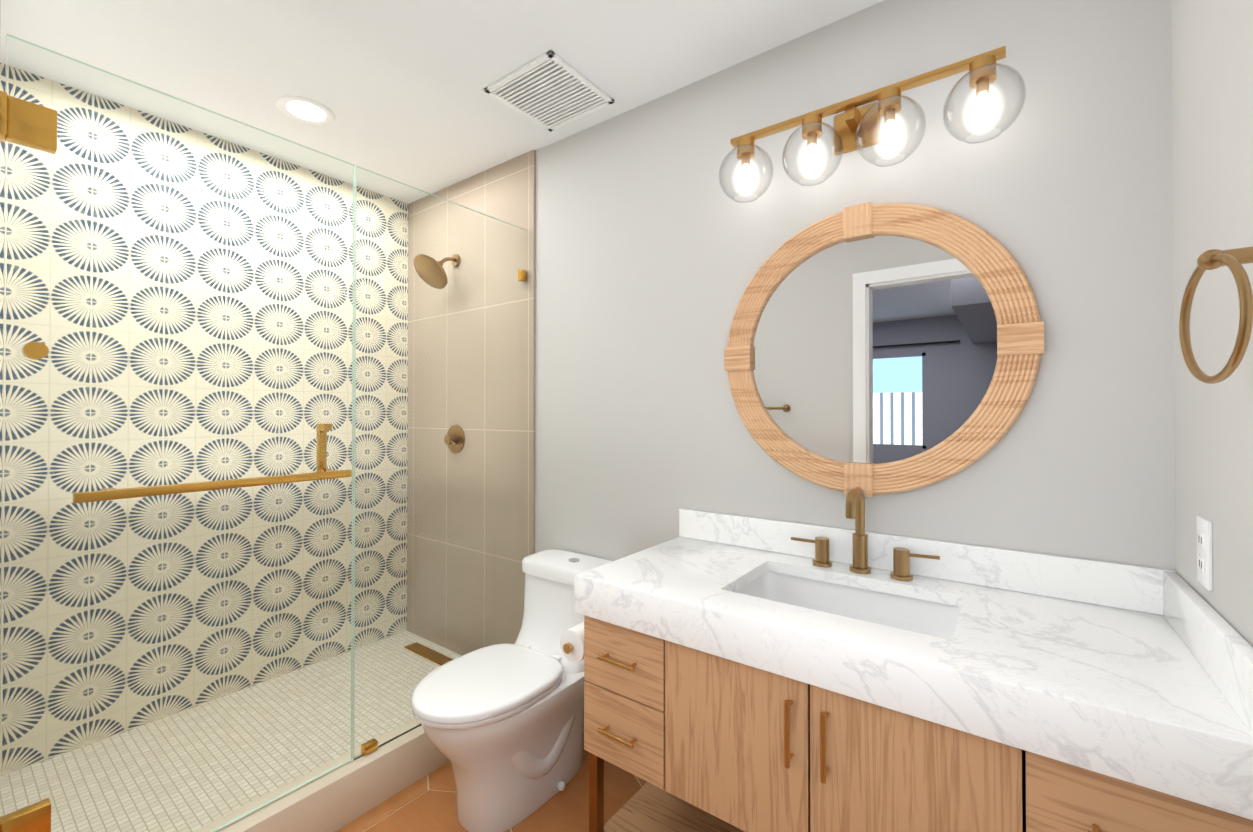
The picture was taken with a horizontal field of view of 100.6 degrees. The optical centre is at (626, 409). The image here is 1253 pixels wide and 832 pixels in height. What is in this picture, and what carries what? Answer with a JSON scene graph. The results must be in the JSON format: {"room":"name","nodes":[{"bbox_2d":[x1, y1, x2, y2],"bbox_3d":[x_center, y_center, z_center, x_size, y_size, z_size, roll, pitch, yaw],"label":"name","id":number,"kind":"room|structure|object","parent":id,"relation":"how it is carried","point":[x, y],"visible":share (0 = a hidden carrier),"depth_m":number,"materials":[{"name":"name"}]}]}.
{"room":"bathroom","nodes":[
{"label":"bathroom","id":0,"kind":"room"},
{"bbox_2d":[0,63,407,776],"bbox_3d":[-1.770,0.086,2.167,0.100,2.440,1.800,0,-1,37],"label":"wall","id":1,"kind":"structure","parent":0,"point":[200,225],"depth_m":2.07,"materials":[{"name":"tile"}]},
{"bbox_2d":[0,0,883,203],"bbox_3d":[-0.519,-1.191,1.312,3.140,0.100,1.900,0,-1,37],"label":"ceiling","id":2,"kind":"structure","parent":0,"point":[396,87],"depth_m":1.69,"materials":[{"name":"white paint"}]},
{"bbox_2d":[276,95,334,125],"bbox_3d":[-1.219,-1.133,1.980,0.192,0.006,0.192,0,-1,37],"label":"recessed light","id":3,"kind":"object","parent":2,"relation":"in","point":[305,110],"visible":1,"depth_m":1.97,"materials":[{"name":"white plastic"}]},
{"bbox_2d":[484,50,613,131],"bbox_3d":[-0.274,-1.131,1.877,0.330,0.012,0.330,0,-1,37],"label":"ceiling vent","id":4,"kind":"object","parent":2,"relation":"in","point":[550,90],"visible":1,"depth_m":1.86,"materials":[{"name":"white plastic"}]},
{"bbox_2d":[335,732,646,831],"bbox_3d":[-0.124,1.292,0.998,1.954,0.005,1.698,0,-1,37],"label":"floor","id":5,"kind":"structure","parent":0,"point":[566,809],"depth_m":1.69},
{"bbox_2d":[0,631,461,831],"bbox_3d":[-1.288,1.254,1.980,0.885,0.100,1.488,0,-1,37],"label":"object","id":6,"kind":"structure","parent":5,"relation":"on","point":[106,815],"depth_m":1.83,"materials":[{"name":"tile"}]},
{"bbox_2d":[404,642,453,665],"bbox_3d":[-0.835,1.205,2.461,0.680,0.006,0.070,0,-1,37],"label":"shower drain","id":7,"kind":"object","parent":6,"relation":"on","point":[417,648],"depth_m":2.56,"materials":[{"name":"gold metal"}]},
{"bbox_2d":[193,718,449,831],"bbox_3d":[-0.893,1.222,1.687,0.110,0.160,1.488,0,-1,37],"label":"shower curb","id":8,"kind":"structure","parent":5,"relation":"on","point":[338,797],"depth_m":1.63,"materials":[{"name":"stone"}]},
{"bbox_2d":[353,166,526,759],"bbox_3d":[-0.667,0.174,1.998,0.028,1.940,0.744,0,-1,37],"label":"glass","id":9,"kind":"object","parent":8,"relation":"on","point":[369,747],"visible":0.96,"depth_m":1.88,"materials":[{"name":"green"}]},
{"bbox_2d":[411,550,612,831],"bbox_3d":[-0.367,0.939,1.768,0.416,0.727,0.733,0,-1,37],"label":"toilet","id":10,"kind":"object","parent":5,"relation":"on","point":[503,726],"visible":0.92,"depth_m":1.64,"materials":[{"name":"white ceramic"}]},
{"bbox_2d":[574,508,1252,831],"bbox_3d":[0.511,0.821,1.235,1.207,0.955,0.563,0,-1,37],"label":"bathroom vanity","id":11,"kind":"object","parent":5,"relation":"on","point":[746,674],"visible":1,"depth_m":1.03,"materials":[{"name":"oak wood"},{"name":"white marble"},{"name":"brushed gold metal"}]},
{"bbox_2d":[560,622,583,662],"bbox_3d":[-0.111,0.670,1.507,0.115,0.090,0.155,0,-1,37],"label":"toilet paper roll","id":12,"kind":"object","parent":11,"relation":"attached to","point":[572,643],"visible":0.44,"depth_m":1.46,"materials":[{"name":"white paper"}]},
{"bbox_2d":[791,487,939,580],"bbox_3d":[0.607,0.323,1.375,0.371,0.230,0.140,0,-1,37],"label":"faucet","id":13,"kind":"object","parent":11,"relation":"on","point":[855,504],"visible":0.92,"depth_m":1.39,"materials":[{"name":"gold metal"}]},
{"bbox_2d":[535,0,1175,731],"bbox_3d":[0.017,0.084,2.024,3.140,2.440,0.100,0,-1,37],"label":"wall","id":14,"kind":"structure","parent":0,"point":[657,248],"depth_m":1.44,"materials":[{"name":"grey paint"}]},
{"bbox_2d":[407,150,535,654],"bbox_3d":[-0.799,0.039,2.561,0.990,2.340,0.012,0,-1,37],"label":"wall tile","id":15,"kind":"structure","parent":14,"relation":"attached to","point":[505,191],"depth_m":2.51,"materials":[{"name":"beige tile"}]},
{"bbox_2d":[413,254,459,288],"bbox_3d":[-0.911,-0.678,2.509,0.184,0.187,0.214,0,-1,37],"label":"shower head","id":16,"kind":"object","parent":15,"relation":"attached to","point":[434,269],"depth_m":2.47},
{"bbox_2d":[444,425,464,452],"bbox_3d":[-0.863,0.149,2.566,0.140,0.140,0.053,0,-1,37],"label":"shower valve","id":17,"kind":"object","parent":15,"relation":"attached to","point":[453,444],"depth_m":2.56,"materials":[{"name":"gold metal"}]},
{"bbox_2d":[719,46,1025,201],"bbox_3d":[0.609,-0.752,1.420,0.764,0.207,0.174,0,-1,37],"label":"sconce","id":18,"kind":"object","parent":14,"relation":"attached to","point":[853,127],"visible":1,"depth_m":1.39,"materials":[{"name":"gold metal"}]},
{"bbox_2d":[724,202,1043,496],"bbox_3d":[0.656,-0.166,1.469,0.816,0.816,0.030,0,-1,37],"label":"round mirror","id":19,"kind":"object","parent":14,"relation":"attached to","point":[871,349],"visible":1,"depth_m":1.43,"materials":[{"name":"brown wood"}]},
{"bbox_2d":[1171,0,1252,646],"bbox_3d":[0.671,0.071,0.355,0.100,2.440,1.800,0,-1,37],"label":"wall","id":20,"kind":"structure","parent":0,"point":[1212,110],"depth_m":0.88,"materials":[{"name":"grey paint"}]},
{"bbox_2d":[1197,516,1212,590],"bbox_3d":[1.030,0.256,0.928,0.008,0.120,0.070,0,-1,37],"label":"electrical outlet plate","id":21,"kind":"object","parent":20,"relation":"attached to","point":[1204,554],"visible":1,"depth_m":0.91,"materials":[{"name":"white plastic"}]},
{"bbox_2d":[1179,247,1252,383],"bbox_3d":[0.823,-0.134,0.706,0.072,0.198,0.175,0,-1,37],"label":"towel ring","id":22,"kind":"object","parent":20,"relation":"attached to","point":[1232,260],"visible":1,"depth_m":0.69,"materials":[{"name":"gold metal"}]},
{"bbox_3d":[-1.745,0.078,1.277,1.000,2.440,0.200,0,-1,37],"label":"wall","id":23,"kind":"structure","parent":0,"visible":0},
{"bbox_2d":[0,34,354,831],"bbox_3d":[-1.104,0.165,1.389,0.146,1.932,0.744,0,-1,37],"label":"shower glass door","id":24,"kind":"structure","parent":23,"relation":"attached to","point":[28,124],"depth_m":1.28,"materials":[{"name":"green"}]}
]}

